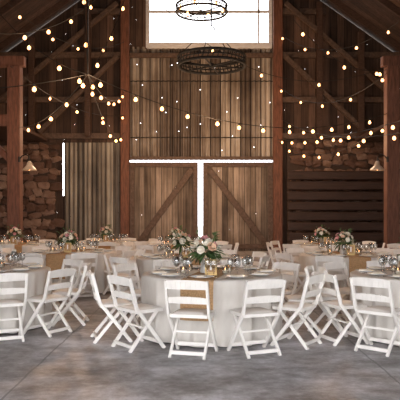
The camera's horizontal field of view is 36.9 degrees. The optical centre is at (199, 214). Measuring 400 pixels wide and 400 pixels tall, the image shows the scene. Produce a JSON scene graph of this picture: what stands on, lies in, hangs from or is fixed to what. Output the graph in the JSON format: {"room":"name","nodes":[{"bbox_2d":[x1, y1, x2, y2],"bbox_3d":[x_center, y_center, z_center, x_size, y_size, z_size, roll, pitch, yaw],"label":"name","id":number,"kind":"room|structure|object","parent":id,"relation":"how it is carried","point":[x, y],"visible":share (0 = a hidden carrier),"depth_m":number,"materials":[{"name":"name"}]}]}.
{"room":"event hall","nodes":[
{"label":"event hall","id":0,"kind":"room"},
{"bbox_2d":[0,126,47,140],"bbox_3d":[-7.590,-3.060,21.300,2.780,0.120,6.200,0,0,0],"label":"wooden beam","id":1,"kind":"structure","parent":0,"point":[31,135],"depth_m":22.93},
{"bbox_2d":[0,142,64,242],"bbox_3d":[-7.137,-0.726,24.792,3.127,4.579,0.267,0,0,0],"label":"stone wall","id":2,"kind":"structure","parent":0,"point":[41,186],"depth_m":24.71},
{"bbox_2d":[65,142,119,241],"bbox_3d":[-4.450,-0.900,24.863,2.300,4.200,0.075,0,0,0],"label":"sliding barn door","id":3,"kind":"structure","parent":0,"point":[95,166],"depth_m":24.86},
{"bbox_2d":[0,0,391,250],"bbox_3d":[0.000,-5.500,25.020,18.000,14.000,0.040,0,0,0],"label":"wall","id":4,"kind":"structure","parent":0,"point":[338,28],"depth_m":25.00,"materials":[{"name":"wood"}]},
{"bbox_2d":[130,162,197,243],"bbox_3d":[-1.498,-0.345,24.848,2.835,3.690,0.145,0,0,0],"label":"door","id":5,"kind":"structure","parent":4,"relation":"in","point":[162,194],"depth_m":24.88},
{"bbox_2d":[0,1,383,133],"bbox_3d":[-0.099,-6.002,24.620,16.308,5.526,0.180,0,0,0],"label":"braces","id":6,"kind":"object","parent":4,"relation":"attached to","point":[290,7],"depth_m":24.53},
{"bbox_2d":[28,0,364,136],"bbox_3d":[-0.150,-6.064,24.605,13.740,5.729,0.210,0,0,0],"label":"studs","id":7,"kind":"object","parent":4,"relation":"attached to","point":[319,5],"depth_m":24.50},
{"bbox_2d":[130,47,272,155],"bbox_3d":[0.050,-4.640,24.987,6.000,4.720,0.112,0,0,0],"label":"wall panel","id":8,"kind":"object","parent":4,"relation":"attached to","point":[244,97],"depth_m":24.98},
{"bbox_2d":[203,162,272,250],"bbox_3d":[1.569,-0.345,24.848,2.898,3.690,0.145,0,0,0],"label":"door","id":9,"kind":"structure","parent":4,"relation":"in","point":[237,196],"depth_m":24.88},
{"bbox_2d":[0,251,399,399],"bbox_3d":[0.000,1.600,11.050,18.000,0.200,28.100,0,0,0],"label":"floor","id":10,"kind":"structure","parent":0,"point":[65,365],"depth_m":5.86,"materials":[{"name":"concrete"}]},
{"bbox_2d":[0,244,14,261],"bbox_3d":[-4.524,1.092,14.017,0.472,0.838,0.499,0,0,-3],"label":"folding chair","id":11,"kind":"object","parent":10,"relation":"on","point":[1,245],"visible":0.3,"depth_m":13.79,"materials":[{"name":"white paint"}]},
{"bbox_2d":[0,248,15,263],"bbox_3d":[-3.720,1.092,12.192,0.499,0.838,0.472,0,0,9],"label":"folding chair","id":12,"kind":"object","parent":10,"relation":"on","point":[8,250],"visible":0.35,"depth_m":12.21,"materials":[{"name":"white paint"}]},
{"bbox_2d":[9,249,15,261],"bbox_3d":[-3.891,1.092,11.820,0.499,0.838,0.472,0,0,-22],"label":"folding chair","id":13,"kind":"object","parent":10,"relation":"on","point":[13,252],"visible":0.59,"depth_m":11.91,"materials":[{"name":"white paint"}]},
{"bbox_2d":[0,56,25,241],"bbox_3d":[-7.120,-1.625,18.000,3.740,6.250,0.340,0,0,0],"label":"frame","id":14,"kind":"object","parent":10,"relation":"on","point":[13,120],"visible":0.77,"depth_m":17.83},
{"bbox_2d":[18,154,36,170],"bbox_3d":[-5.112,-1.568,17.800,0.535,0.496,0.424,0,0,0],"label":"wall lamp","id":15,"kind":"object","parent":14,"relation":"attached to","point":[29,167],"visible":1,"depth_m":17.74,"materials":[{"name":"beige metal"}]},
{"bbox_2d":[0,0,399,158],"bbox_3d":[0.166,-6.231,17.062,13.854,8.882,15.784,0,0,0],"label":"string lights","id":16,"kind":"object","parent":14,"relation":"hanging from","point":[24,37],"visible":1,"depth_m":15.85,"materials":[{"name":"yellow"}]},
{"bbox_2d":[0,273,27,341],"bbox_3d":[-2.344,1.092,7.181,0.472,0.838,0.499,0,0,-27],"label":"folding chair","id":17,"kind":"object","parent":10,"relation":"on","point":[4,277],"visible":1,"depth_m":7.09,"materials":[{"name":"white paint"}]},
{"bbox_2d":[0,264,52,333],"bbox_3d":[-2.952,1.114,8.193,1.763,0.772,1.788,0,0,27],"label":"round dining table","id":18,"kind":"object","parent":10,"relation":"on","point":[37,278],"visible":0.62,"depth_m":7.78,"materials":[{"name":"white fabric"}]},
{"bbox_2d":[11,267,34,271],"bbox_3d":[-2.349,0.710,7.882,0.270,0.032,0.342,0,0,28],"label":"place setting","id":19,"kind":"object","parent":18,"relation":"on","point":[19,268],"visible":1,"depth_m":7.83,"materials":[{"name":"ceramic"}]},
{"bbox_2d":[25,265,44,268],"bbox_3d":[-2.274,0.710,8.272,0.270,0.032,0.342,0,0,-6],"label":"place setting","id":20,"kind":"object","parent":18,"relation":"on","point":[30,266],"visible":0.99,"depth_m":8.23,"materials":[{"name":"ceramic"}]},
{"bbox_2d":[0,242,53,263],"bbox_3d":[-4.613,1.114,15.199,1.780,0.772,1.878,0,0,-10],"label":"round dining table","id":21,"kind":"object","parent":10,"relation":"on","point":[20,248],"visible":0.22,"depth_m":14.43,"materials":[{"name":"white fabric"}]},
{"bbox_2d":[6,224,24,243],"bbox_3d":[-4.682,0.478,15.177,0.477,0.498,0.519,0,0,-34],"label":"flower centerpiece","id":22,"kind":"object","parent":21,"relation":"on","point":[14,230],"visible":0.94,"depth_m":15.10,"materials":[{"name":"plant"}]},
{"bbox_2d":[15,257,43,264],"bbox_3d":[-2.761,1.092,9.370,0.472,0.838,0.499,0,0,12],"label":"folding chair","id":23,"kind":"object","parent":10,"relation":"on","point":[24,259],"visible":0.23,"depth_m":9.58,"materials":[{"name":"white paint"}]},
{"bbox_2d":[19,253,43,265],"bbox_3d":[-2.931,1.092,10.878,0.472,0.838,0.499,0,0,23],"label":"folding chair","id":24,"kind":"object","parent":10,"relation":"on","point":[21,254],"visible":0.19,"depth_m":10.65,"materials":[{"name":"white paint"}]},
{"bbox_2d":[32,246,52,250],"bbox_3d":[-3.301,1.092,12.918,0.472,0.838,0.499,0,0,-38],"label":"folding chair","id":25,"kind":"object","parent":10,"relation":"on","point":[34,248],"visible":0.14,"depth_m":13.10,"materials":[{"name":"white paint"}]},
{"bbox_2d":[23,268,75,336],"bbox_3d":[-1.914,1.092,7.623,0.499,0.838,0.472,0,0,29],"label":"folding chair","id":26,"kind":"object","parent":10,"relation":"on","point":[46,298],"visible":0.99,"depth_m":7.52,"materials":[{"name":"white paint"}]},
{"bbox_2d":[52,259,82,316],"bbox_3d":[-2.094,1.092,9.020,0.472,0.838,0.499,0,0,43],"label":"folding chair","id":27,"kind":"object","parent":10,"relation":"on","point":[72,262],"visible":0.5,"depth_m":9.07,"materials":[{"name":"white paint"}]},
{"bbox_2d":[27,249,116,294],"bbox_3d":[-2.563,1.114,12.003,1.780,0.772,1.878,0,0,8],"label":"round dining table","id":28,"kind":"object","parent":10,"relation":"on","point":[54,261],"visible":0.44,"depth_m":11.35,"materials":[{"name":"white fabric"}]},
{"bbox_2d":[55,227,80,250],"bbox_3d":[-2.626,0.478,11.979,0.477,0.498,0.519,0,0,44],"label":"flower centerpiece","id":29,"kind":"object","parent":28,"relation":"on","point":[71,233],"visible":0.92,"depth_m":11.90,"materials":[{"name":"plant"}]},
{"bbox_2d":[64,243,71,251],"bbox_3d":[-2.570,0.631,11.660,0.150,0.190,0.060,0,0,4],"label":"number sign","id":30,"kind":"object","parent":28,"relation":"on","point":[67,247],"visible":0.95,"depth_m":11.65,"materials":[{"name":"gold metal"}]},
{"bbox_2d":[52,263,91,326],"bbox_3d":[-1.770,1.092,8.317,0.499,0.838,0.472,0,0,-3],"label":"folding chair","id":31,"kind":"object","parent":10,"relation":"on","point":[76,292],"visible":0.97,"depth_m":8.12,"materials":[{"name":"white paint"}]},
{"bbox_2d":[69,253,97,298],"bbox_3d":[-2.140,1.092,10.887,0.472,0.838,0.499,0,0,-22],"label":"folding chair","id":32,"kind":"object","parent":10,"relation":"on","point":[76,255],"visible":0.57,"depth_m":10.73,"materials":[{"name":"white paint"}]},
{"bbox_2d":[73,245,94,248],"bbox_3d":[-2.568,1.092,13.185,0.472,0.838,0.499,0,0,-5],"label":"folding chair","id":33,"kind":"object","parent":10,"relation":"on","point":[82,246],"visible":0.09,"depth_m":13.40,"materials":[{"name":"white paint"}]},
{"bbox_2d":[97,242,115,250],"bbox_3d":[-2.368,1.092,15.222,0.472,0.838,0.499,0,0,-7],"label":"folding chair","id":34,"kind":"object","parent":10,"relation":"on","point":[98,243],"visible":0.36,"depth_m":14.99,"materials":[{"name":"white paint"}]},
{"bbox_2d":[77,240,137,253],"bbox_3d":[-2.502,1.114,16.393,1.763,0.772,1.788,0,0,32],"label":"round dining table","id":35,"kind":"object","parent":10,"relation":"on","point":[80,243],"visible":0.11,"depth_m":15.63,"materials":[{"name":"white fabric"}]},
{"bbox_2d":[97,224,114,239],"bbox_3d":[-2.584,0.480,16.377,0.472,0.492,0.495,0,0,13],"label":"flower centerpiece","id":36,"kind":"object","parent":35,"relation":"on","point":[106,230],"visible":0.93,"depth_m":16.32,"materials":[{"name":"plant"}]},
{"bbox_2d":[87,270,131,343],"bbox_3d":[-1.095,1.092,7.241,0.499,0.838,0.472,0,0,-15],"label":"folding chair","id":37,"kind":"object","parent":10,"relation":"on","point":[104,304],"visible":0.96,"depth_m":7.06,"materials":[{"name":"white paint"}]},
{"bbox_2d":[103,253,133,301],"bbox_3d":[-1.405,1.092,10.476,0.499,0.838,0.472,0,0,0],"label":"folding chair","id":38,"kind":"object","parent":10,"relation":"on","point":[107,255],"visible":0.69,"depth_m":10.31,"materials":[{"name":"white paint"}]},
{"bbox_2d":[103,251,136,294],"bbox_3d":[-1.515,1.092,11.422,0.499,0.838,0.472,0,0,26],"label":"folding chair","id":39,"kind":"object","parent":10,"relation":"on","point":[127,253],"visible":0.38,"depth_m":11.29,"materials":[{"name":"white paint"}]},
{"bbox_2d":[115,246,131,263],"bbox_3d":[-1.792,1.092,12.912,0.472,0.838,0.499,0,0,38],"label":"folding chair","id":40,"kind":"object","parent":10,"relation":"on","point":[123,248],"visible":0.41,"depth_m":13.07,"materials":[{"name":"white paint"}]},
{"bbox_2d":[120,0,129,238],"bbox_3d":[-3.095,-4.200,24.810,0.350,11.400,0.300,0,0,0],"label":"wall post","id":41,"kind":"object","parent":10,"relation":"on","point":[124,15],"depth_m":24.66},
{"bbox_2d":[109,257,140,302],"bbox_3d":[-1.137,1.092,9.748,0.499,0.838,0.472,0,0,-42],"label":"folding chair","id":42,"kind":"object","parent":10,"relation":"on","point":[113,260],"visible":0.43,"depth_m":9.59,"materials":[{"name":"white paint"}]},
{"bbox_2d":[113,263,140,328],"bbox_3d":[-0.858,1.092,8.225,0.499,0.838,0.472,0,0,33],"label":"folding chair","id":43,"kind":"object","parent":10,"relation":"on","point":[124,266],"visible":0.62,"depth_m":8.26,"materials":[{"name":"white paint"}]},
{"bbox_2d":[122,242,137,273],"bbox_3d":[-1.615,1.092,15.003,0.499,0.838,0.472,0,0,24],"label":"folding chair","id":44,"kind":"object","parent":10,"relation":"on","point":[124,243],"visible":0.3,"depth_m":15.10,"materials":[{"name":"white paint"}]},
{"bbox_2d":[124,250,143,289],"bbox_3d":[-1.112,1.092,11.281,0.499,0.838,0.472,0,0,44],"label":"folding chair","id":45,"kind":"object","parent":10,"relation":"on","point":[138,252],"visible":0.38,"depth_m":11.44,"materials":[{"name":"white paint"}]},
{"bbox_2d":[107,275,165,352],"bbox_3d":[-0.726,1.092,6.802,0.499,0.838,0.472,0,0,-39],"label":"folding chair","id":46,"kind":"object","parent":10,"relation":"on","point":[134,308],"visible":1,"depth_m":6.71,"materials":[{"name":"white paint"}]},
{"bbox_2d":[133,241,148,255],"bbox_3d":[-1.663,1.092,15.561,0.499,0.838,0.472,0,0,45],"label":"folding chair","id":47,"kind":"object","parent":10,"relation":"on","point":[138,242],"visible":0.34,"depth_m":15.37,"materials":[{"name":"white paint"}]},
{"bbox_2d":[136,245,153,254],"bbox_3d":[-1.109,1.092,13.583,0.472,0.838,0.499,0,0,35],"label":"folding chair","id":48,"kind":"object","parent":10,"relation":"on","point":[147,247],"visible":0.33,"depth_m":13.36,"materials":[{"name":"white paint"}]},
{"bbox_2d":[153,259,183,269],"bbox_3d":[-0.449,1.092,9.337,0.472,0.838,0.499,0,0,9],"label":"folding chair","id":49,"kind":"object","parent":10,"relation":"on","point":[155,262],"visible":0.2,"depth_m":9.13,"materials":[{"name":"white paint"}]},
{"bbox_2d":[161,260,190,266],"bbox_3d":[-0.265,1.092,8.710,0.472,0.838,0.499,0,0,-24],"label":"folding chair","id":50,"kind":"object","parent":10,"relation":"on","point":[170,263],"visible":0.2,"depth_m":8.91,"materials":[{"name":"white paint"}]},
{"bbox_2d":[145,244,208,253],"bbox_3d":[-0.513,1.114,14.601,1.780,0.772,1.878,0,0,0],"label":"round dining table","id":51,"kind":"object","parent":10,"relation":"on","point":[156,248],"visible":0.12,"depth_m":13.88,"materials":[{"name":"white fabric"}]},
{"bbox_2d":[165,224,182,239],"bbox_3d":[-0.579,0.478,14.584,0.519,0.498,0.477,0,0,39],"label":"flower centerpiece","id":52,"kind":"object","parent":51,"relation":"on","point":[172,234],"visible":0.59,"depth_m":14.53,"materials":[{"name":"plant"}]},
{"bbox_2d":[135,253,237,299],"bbox_3d":[-0.222,1.114,10.493,1.763,0.772,1.788,0,0,26],"label":"round dining table","id":53,"kind":"object","parent":10,"relation":"on","point":[144,264],"visible":0.24,"depth_m":10.04,"materials":[{"name":"white fabric"}]},
{"bbox_2d":[171,228,193,256],"bbox_3d":[-0.298,0.480,10.485,0.472,0.492,0.495,0,0,-13],"label":"flower centerpiece","id":54,"kind":"object","parent":53,"relation":"on","point":[179,242],"visible":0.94,"depth_m":10.39,"materials":[{"name":"plant"}]},
{"bbox_2d":[182,247,190,257],"bbox_3d":[-0.240,0.631,10.160,0.150,0.190,0.060,0,0,-13],"label":"number sign","id":55,"kind":"object","parent":53,"relation":"on","point":[184,249],"visible":0.77,"depth_m":10.15,"materials":[{"name":"gold metal"}]},
{"bbox_2d":[164,280,217,359],"bbox_3d":[-0.089,1.092,6.439,0.472,0.838,0.499,0,0,15],"label":"folding chair","id":56,"kind":"object","parent":10,"relation":"on","point":[208,314],"visible":1,"depth_m":6.30,"materials":[{"name":"white paint"}]},
{"bbox_2d":[140,267,282,346],"bbox_3d":[0.138,1.114,7.604,1.780,0.772,1.878,0,0,12],"label":"round dining table","id":57,"kind":"object","parent":10,"relation":"on","point":[225,295],"visible":0.57,"depth_m":6.84,"materials":[{"name":"white fabric"}]},
{"bbox_2d":[148,271,169,273],"bbox_3d":[-0.503,0.710,7.412,0.270,0.032,0.342,0,0,-16],"label":"place setting","id":58,"kind":"object","parent":57,"relation":"on","point":[152,272],"visible":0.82,"depth_m":7.37,"materials":[{"name":"ceramic"}]},
{"bbox_2d":[157,267,177,270],"bbox_3d":[-0.427,0.710,7.960,0.270,0.032,0.342,0,0,32],"label":"place setting","id":59,"kind":"object","parent":57,"relation":"on","point":[161,268],"visible":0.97,"depth_m":7.91,"materials":[{"name":"ceramic"}]},
{"bbox_2d":[159,273,184,276],"bbox_3d":[-0.355,0.710,7.144,0.270,0.032,0.342,0,0,-42],"label":"place setting","id":60,"kind":"object","parent":57,"relation":"on","point":[162,274],"visible":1,"depth_m":7.09,"materials":[{"name":"ceramic"}]},
{"bbox_2d":[187,274,216,278],"bbox_3d":[0.021,0.710,6.932,0.342,0.032,0.270,0,0,11],"label":"place setting","id":61,"kind":"object","parent":57,"relation":"on","point":[199,275],"visible":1,"depth_m":6.88,"materials":[{"name":"ceramic"}]},
{"bbox_2d":[181,230,224,272],"bbox_3d":[0.071,0.456,7.584,0.519,0.543,0.565,0,0,-44],"label":"flower centerpiece","id":62,"kind":"object","parent":57,"relation":"on","point":[214,248],"visible":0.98,"depth_m":7.50,"materials":[{"name":"plant"}]},
{"bbox_2d":[204,259,216,274],"bbox_3d":[0.130,0.631,7.260,0.150,0.190,0.060,0,0,-5],"label":"number sign","id":63,"kind":"object","parent":57,"relation":"on","point":[208,271],"visible":0.92,"depth_m":7.25,"materials":[{"name":"gold metal"}]},
{"bbox_2d":[221,274,249,278],"bbox_3d":[0.427,0.710,6.979,0.342,0.032,0.270,0,0,-24],"label":"place setting","id":64,"kind":"object","parent":57,"relation":"on","point":[231,275],"visible":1,"depth_m":6.92,"materials":[{"name":"ceramic"}]},
{"bbox_2d":[236,266,259,269],"bbox_3d":[0.670,0.710,8.038,0.270,0.032,0.342,0,0,-40],"label":"place setting","id":65,"kind":"object","parent":57,"relation":"on","point":[249,267],"visible":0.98,"depth_m":8.00,"materials":[{"name":"ceramic"}]},
{"bbox_2d":[249,272,270,276],"bbox_3d":[0.727,0.710,7.240,0.270,0.032,0.342,0,0,32],"label":"place setting","id":66,"kind":"object","parent":57,"relation":"on","point":[258,274],"visible":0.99,"depth_m":7.19,"materials":[{"name":"ceramic"}]},
{"bbox_2d":[255,269,275,272],"bbox_3d":[0.829,0.710,7.637,0.270,0.032,0.342,0,0,-3],"label":"place setting","id":67,"kind":"object","parent":57,"relation":"on","point":[260,270],"visible":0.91,"depth_m":7.60,"materials":[{"name":"ceramic"}]},
{"bbox_2d":[221,244,231,249],"bbox_3d":[0.413,1.092,13.844,0.499,0.838,0.472,0,0,40],"label":"folding chair","id":68,"kind":"object","parent":10,"relation":"on","point":[227,246],"visible":0.14,"depth_m":13.72,"materials":[{"name":"white paint"}]},
{"bbox_2d":[219,249,235,256],"bbox_3d":[0.382,1.092,11.521,0.472,0.838,0.499,0,0,29],"label":"folding chair","id":69,"kind":"object","parent":10,"relation":"on","point":[225,251],"visible":0.14,"depth_m":11.67,"materials":[{"name":"white paint"}]},
{"bbox_2d":[221,260,252,266],"bbox_3d":[0.481,1.092,8.738,0.472,0.838,0.499,0,0,19],"label":"folding chair","id":70,"kind":"object","parent":10,"relation":"on","point":[225,262],"visible":0.22,"depth_m":8.94,"materials":[{"name":"white paint"}]},
{"bbox_2d":[227,279,285,358],"bbox_3d":[0.607,1.092,6.506,0.472,0.838,0.499,0,0,-23],"label":"folding chair","id":71,"kind":"object","parent":10,"relation":"on","point":[243,312],"visible":1,"depth_m":6.39,"materials":[{"name":"white paint"}]},
{"bbox_2d":[251,251,266,266],"bbox_3d":[0.889,1.092,10.920,0.499,0.838,0.472,0,0,-22],"label":"folding chair","id":72,"kind":"object","parent":10,"relation":"on","point":[255,254],"visible":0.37,"depth_m":11.02,"materials":[{"name":"white paint"}]},
{"bbox_2d":[258,255,270,268],"bbox_3d":[0.889,1.092,10.080,0.499,0.838,0.472,0,0,23],"label":"folding chair","id":73,"kind":"object","parent":10,"relation":"on","point":[267,257],"visible":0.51,"depth_m":9.95,"materials":[{"name":"white paint"}]},
{"bbox_2d":[266,242,284,272],"bbox_3d":[1.918,1.092,14.815,0.499,0.838,0.472,0,0,-7],"label":"folding chair","id":74,"kind":"object","parent":10,"relation":"on","point":[268,244],"visible":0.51,"depth_m":14.67,"materials":[{"name":"white paint"}]},
{"bbox_2d":[270,241,282,261],"bbox_3d":[2.144,1.092,15.602,0.499,0.838,0.472,0,0,32],"label":"folding chair","id":75,"kind":"object","parent":10,"relation":"on","point":[272,242],"visible":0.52,"depth_m":15.74,"materials":[{"name":"white paint"}]},
{"bbox_2d":[273,0,282,250],"bbox_3d":[3.210,-4.200,24.810,0.380,11.400,0.300,0,0,0],"label":"wall post","id":76,"kind":"object","parent":10,"relation":"on","point":[277,4],"depth_m":24.66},
{"bbox_2d":[269,250,296,289],"bbox_3d":[1.612,1.092,11.533,0.499,0.838,0.472,0,0,18],"label":"folding chair","id":77,"kind":"object","parent":10,"relation":"on","point":[272,252],"visible":0.43,"depth_m":11.37,"materials":[{"name":"white paint"}]},
{"bbox_2d":[272,262,299,322],"bbox_3d":[1.060,1.092,8.360,0.499,0.838,0.472,0,0,-43],"label":"folding chair","id":78,"kind":"object","parent":10,"relation":"on","point":[276,265],"visible":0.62,"depth_m":8.38,"materials":[{"name":"white paint"}]},
{"bbox_2d":[282,244,301,261],"bbox_3d":[2.263,1.092,14.060,0.472,0.838,0.499,0,0,42],"label":"folding chair","id":79,"kind":"object","parent":10,"relation":"on","point":[284,245],"visible":0.33,"depth_m":13.90,"materials":[{"name":"white paint"}]},
{"bbox_2d":[275,253,310,296],"bbox_3d":[1.670,1.092,10.710,0.499,0.838,0.472,0,0,-27],"label":"folding chair","id":80,"kind":"object","parent":10,"relation":"on","point":[278,255],"visible":0.48,"depth_m":10.58,"materials":[{"name":"white paint"}]},
{"bbox_2d":[286,248,303,284],"bbox_3d":[2.077,1.092,12.176,0.472,0.838,0.499,0,0,-34],"label":"folding chair","id":81,"kind":"object","parent":10,"relation":"on","point":[288,250],"visible":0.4,"depth_m":12.32,"materials":[{"name":"white paint"}]},
{"bbox_2d":[270,273,324,349],"bbox_3d":[1.140,1.092,6.947,0.499,0.838,0.472,0,0,34],"label":"folding chair","id":82,"kind":"object","parent":10,"relation":"on","point":[298,307],"visible":0.98,"depth_m":6.83,"materials":[{"name":"white paint"}]},
{"bbox_2d":[285,267,326,334],"bbox_3d":[1.335,1.092,7.633,0.499,0.838,0.472,0,0,2],"label":"folding chair","id":83,"kind":"object","parent":10,"relation":"on","point":[290,298],"visible":0.3,"depth_m":7.44,"materials":[{"name":"white paint"}]},
{"bbox_2d":[304,265,345,332],"bbox_3d":[1.649,1.092,7.854,0.499,0.838,0.472,0,0,20],"label":"folding chair","id":84,"kind":"object","parent":10,"relation":"on","point":[308,269],"visible":0.46,"depth_m":7.69,"materials":[{"name":"white paint"}]},
{"bbox_2d":[290,243,361,263],"bbox_3d":[3.087,1.114,14.899,1.780,0.772,1.878,0,0,-10],"label":"round dining table","id":85,"kind":"object","parent":10,"relation":"on","point":[317,246],"visible":0.2,"depth_m":14.30,"materials":[{"name":"white fabric"}]},
{"bbox_2d":[313,225,332,243],"bbox_3d":[3.016,0.478,14.881,0.519,0.498,0.477,0,0,-41],"label":"flower centerpiece","id":86,"kind":"object","parent":85,"relation":"on","point":[321,231],"visible":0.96,"depth_m":14.82,"materials":[{"name":"plant"}]},
{"bbox_2d":[315,256,349,300],"bbox_3d":[2.244,1.092,10.128,0.472,0.838,0.499,0,0,29],"label":"folding chair","id":87,"kind":"object","parent":10,"relation":"on","point":[317,258],"visible":0.38,"depth_m":9.94,"materials":[{"name":"white paint"}]},
{"bbox_2d":[287,171,383,247],"bbox_3d":[5.709,-0.150,24.188,4.419,3.300,0.464,0,0,0],"label":"wall","id":88,"kind":"structure","parent":10,"relation":"on","point":[293,185],"depth_m":24.00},
{"bbox_2d":[323,262,349,321],"bbox_3d":[2.071,1.092,8.450,0.472,0.838,0.499,0,0,-38],"label":"folding chair","id":89,"kind":"object","parent":10,"relation":"on","point":[329,265],"visible":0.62,"depth_m":8.59,"materials":[{"name":"white paint"}]},
{"bbox_2d":[312,271,368,345],"bbox_3d":[1.661,1.092,7.110,0.499,0.838,0.472,0,0,-19],"label":"folding chair","id":90,"kind":"object","parent":10,"relation":"on","point":[339,304],"visible":0.86,"depth_m":6.97,"materials":[{"name":"white paint"}]},
{"bbox_2d":[298,251,396,296],"bbox_3d":[2.748,1.114,11.193,1.763,0.772,1.788,0,0,32],"label":"round dining table","id":91,"kind":"object","parent":10,"relation":"on","point":[353,262],"visible":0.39,"depth_m":10.59,"materials":[{"name":"white fabric"}]},
{"bbox_2d":[331,228,355,253],"bbox_3d":[2.666,0.480,11.177,0.472,0.492,0.495,0,0,13],"label":"flower centerpiece","id":92,"kind":"object","parent":91,"relation":"on","point":[345,236],"visible":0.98,"depth_m":11.12,"materials":[{"name":"plant"}]},
{"bbox_2d":[346,245,354,254],"bbox_3d":[2.730,0.631,10.860,0.150,0.190,0.060,0,0,5],"label":"number sign","id":93,"kind":"object","parent":91,"relation":"on","point":[351,251],"visible":0.99,"depth_m":10.85,"materials":[{"name":"gold metal"}]},
{"bbox_2d":[362,241,375,249],"bbox_3d":[4.173,1.092,15.405,0.499,0.838,0.472,0,0,-26],"label":"folding chair","id":94,"kind":"object","parent":10,"relation":"on","point":[363,242],"visible":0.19,"depth_m":15.55,"materials":[{"name":"white paint"}]},
{"bbox_2d":[349,277,399,356],"bbox_3d":[1.983,1.092,6.622,0.472,0.838,0.499,0,0,44],"label":"folding chair","id":95,"kind":"object","parent":10,"relation":"on","point":[391,311],"visible":1,"depth_m":6.52,"materials":[{"name":"white paint"}]},
{"bbox_2d":[349,267,399,345],"bbox_3d":[2.767,1.114,7.501,1.780,0.772,1.878,0,0,0],"label":"round dining table","id":96,"kind":"object","parent":10,"relation":"on","point":[387,322],"visible":0.56,"depth_m":7.03,"materials":[{"name":"white fabric"}]},
{"bbox_2d":[356,269,376,272],"bbox_3d":[2.126,0.710,7.686,0.270,0.032,0.342,0,0,16],"label":"place setting","id":97,"kind":"object","parent":96,"relation":"on","point":[360,270],"visible":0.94,"depth_m":7.64,"materials":[{"name":"ceramic"}]},
{"bbox_2d":[362,272,386,274],"bbox_3d":[2.134,0.710,7.289,0.270,0.032,0.342,0,0,-18],"label":"place setting","id":98,"kind":"object","parent":96,"relation":"on","point":[369,273],"visible":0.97,"depth_m":7.25,"materials":[{"name":"ceramic"}]},
{"bbox_2d":[366,266,387,269],"bbox_3d":[2.361,0.710,8.035,0.342,0.032,0.270,0,0,-38],"label":"place setting","id":99,"kind":"object","parent":96,"relation":"on","point":[369,267],"visible":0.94,"depth_m":7.99,"materials":[{"name":"ceramic"}]},
{"bbox_2d":[366,260,397,268],"bbox_3d":[2.717,1.092,8.684,0.472,0.838,0.499,0,0,-4],"label":"folding chair","id":100,"kind":"object","parent":10,"relation":"on","point":[384,263],"visible":0.21,"depth_m":8.90,"materials":[{"name":"white paint"}]},
{"bbox_2d":[372,248,392,253],"bbox_3d":[3.580,1.092,12.046,0.472,0.838,0.499,0,0,44],"label":"folding chair","id":101,"kind":"object","parent":10,"relation":"on","point":[389,250],"visible":0.18,"depth_m":12.21,"materials":[{"name":"white paint"}]},
{"bbox_2d":[377,256,399,261],"bbox_3d":[3.080,1.092,10.061,0.472,0.838,0.499,0,0,-14],"label":"folding chair","id":102,"kind":"object","parent":10,"relation":"on","point":[384,257],"visible":0.18,"depth_m":9.82,"materials":[{"name":"white paint"}]},
{"bbox_2d":[381,56,399,248],"bbox_3d":[7.220,-1.625,18.000,3.540,6.250,0.340,0,0,0],"label":"post","id":103,"kind":"object","parent":10,"relation":"on","point":[392,78],"visible":0.81,"depth_m":17.83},
{"bbox_2d":[370,154,388,170],"bbox_3d":[5.312,-1.568,17.800,0.535,0.496,0.424,0,0,0],"label":"wall lamp","id":104,"kind":"object","parent":103,"relation":"attached to","point":[377,167],"visible":1,"depth_m":17.74,"materials":[{"name":"white metal"}]},
{"bbox_2d":[387,243,399,253],"bbox_3d":[4.686,1.092,13.943,0.472,0.838,0.499,0,0,-16],"label":"folding chair","id":105,"kind":"object","parent":10,"relation":"on","point":[395,245],"visible":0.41,"depth_m":14.13,"materials":[{"name":"white paint"}]},
{"bbox_2d":[0,8,399,138],"bbox_3d":[0.000,-5.840,24.845,18.000,5.380,0.210,0,0,0],"label":"beams","id":106,"kind":"structure","parent":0,"point":[94,11],"depth_m":24.74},
{"bbox_2d":[130,53,272,159],"bbox_3d":[0.050,-4.490,24.850,5.920,4.420,0.180,0,0,0],"label":"trim","id":107,"kind":"structure","parent":106,"relation":"attached to","point":[132,55],"depth_m":24.80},
{"bbox_2d":[146,0,271,48],"bbox_3d":[0.375,-8.335,24.965,5.250,2.830,0.170,0,0,0],"label":"window","id":108,"kind":"structure","parent":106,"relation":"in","point":[149,45],"depth_m":24.90,"materials":[{"name":"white wood"}]},
{"bbox_2d":[0,0,399,52],"bbox_3d":[0.000,-9.240,11.150,18.720,6.680,28.300,0,0,0],"label":"ceiling","id":109,"kind":"structure","parent":0,"point":[372,11],"depth_m":23.48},
{"bbox_2d":[0,0,399,50],"bbox_3d":[0.000,-9.180,12.000,18.027,6.499,24.100,0,0,0],"label":"rafters","id":110,"kind":"object","parent":109,"relation":"attached to","point":[390,6],"visible":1,"depth_m":23.95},
{"bbox_2d":[175,0,227,21],"bbox_3d":[0.050,-9.295,18.500,1.624,6.210,1.624,0,0,-4],"label":"chandelier","id":111,"kind":"object","parent":109,"relation":"hanging from","point":[178,6],"visible":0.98,"depth_m":18.46,"materials":[{"name":"black metal"}]},
{"bbox_2d":[177,0,245,74],"bbox_3d":[0.270,-7.910,14.000,1.624,8.980,1.624,0,0,-4],"label":"chandelier","id":112,"kind":"object","parent":109,"relation":"hanging from","point":[225,65],"visible":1,"depth_m":13.79,"materials":[{"name":"black metal"}]},
{"bbox_2d":[287,140,383,242],"bbox_3d":[6.306,-0.768,24.791,5.412,4.743,0.263,0,0,0],"label":"stone wall","id":113,"kind":"structure","parent":0,"point":[353,158],"depth_m":24.72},
{"bbox_2d":[355,124,383,140],"bbox_3d":[7.640,-3.060,21.300,2.680,0.120,6.200,0,0,0],"label":"beam","id":114,"kind":"structure","parent":0,"point":[377,138],"depth_m":22.95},
{"label":"outside","id":115,"kind":"structure","parent":0,"visible":0},
{"bbox_2d":[198,226,229,242],"bbox_3d":[0.000,1.755,15.000,120.000,0.090,150.000,0,0,0],"label":"ground","id":116,"kind":"structure","parent":115,"point":[200,228],"depth_m":62.18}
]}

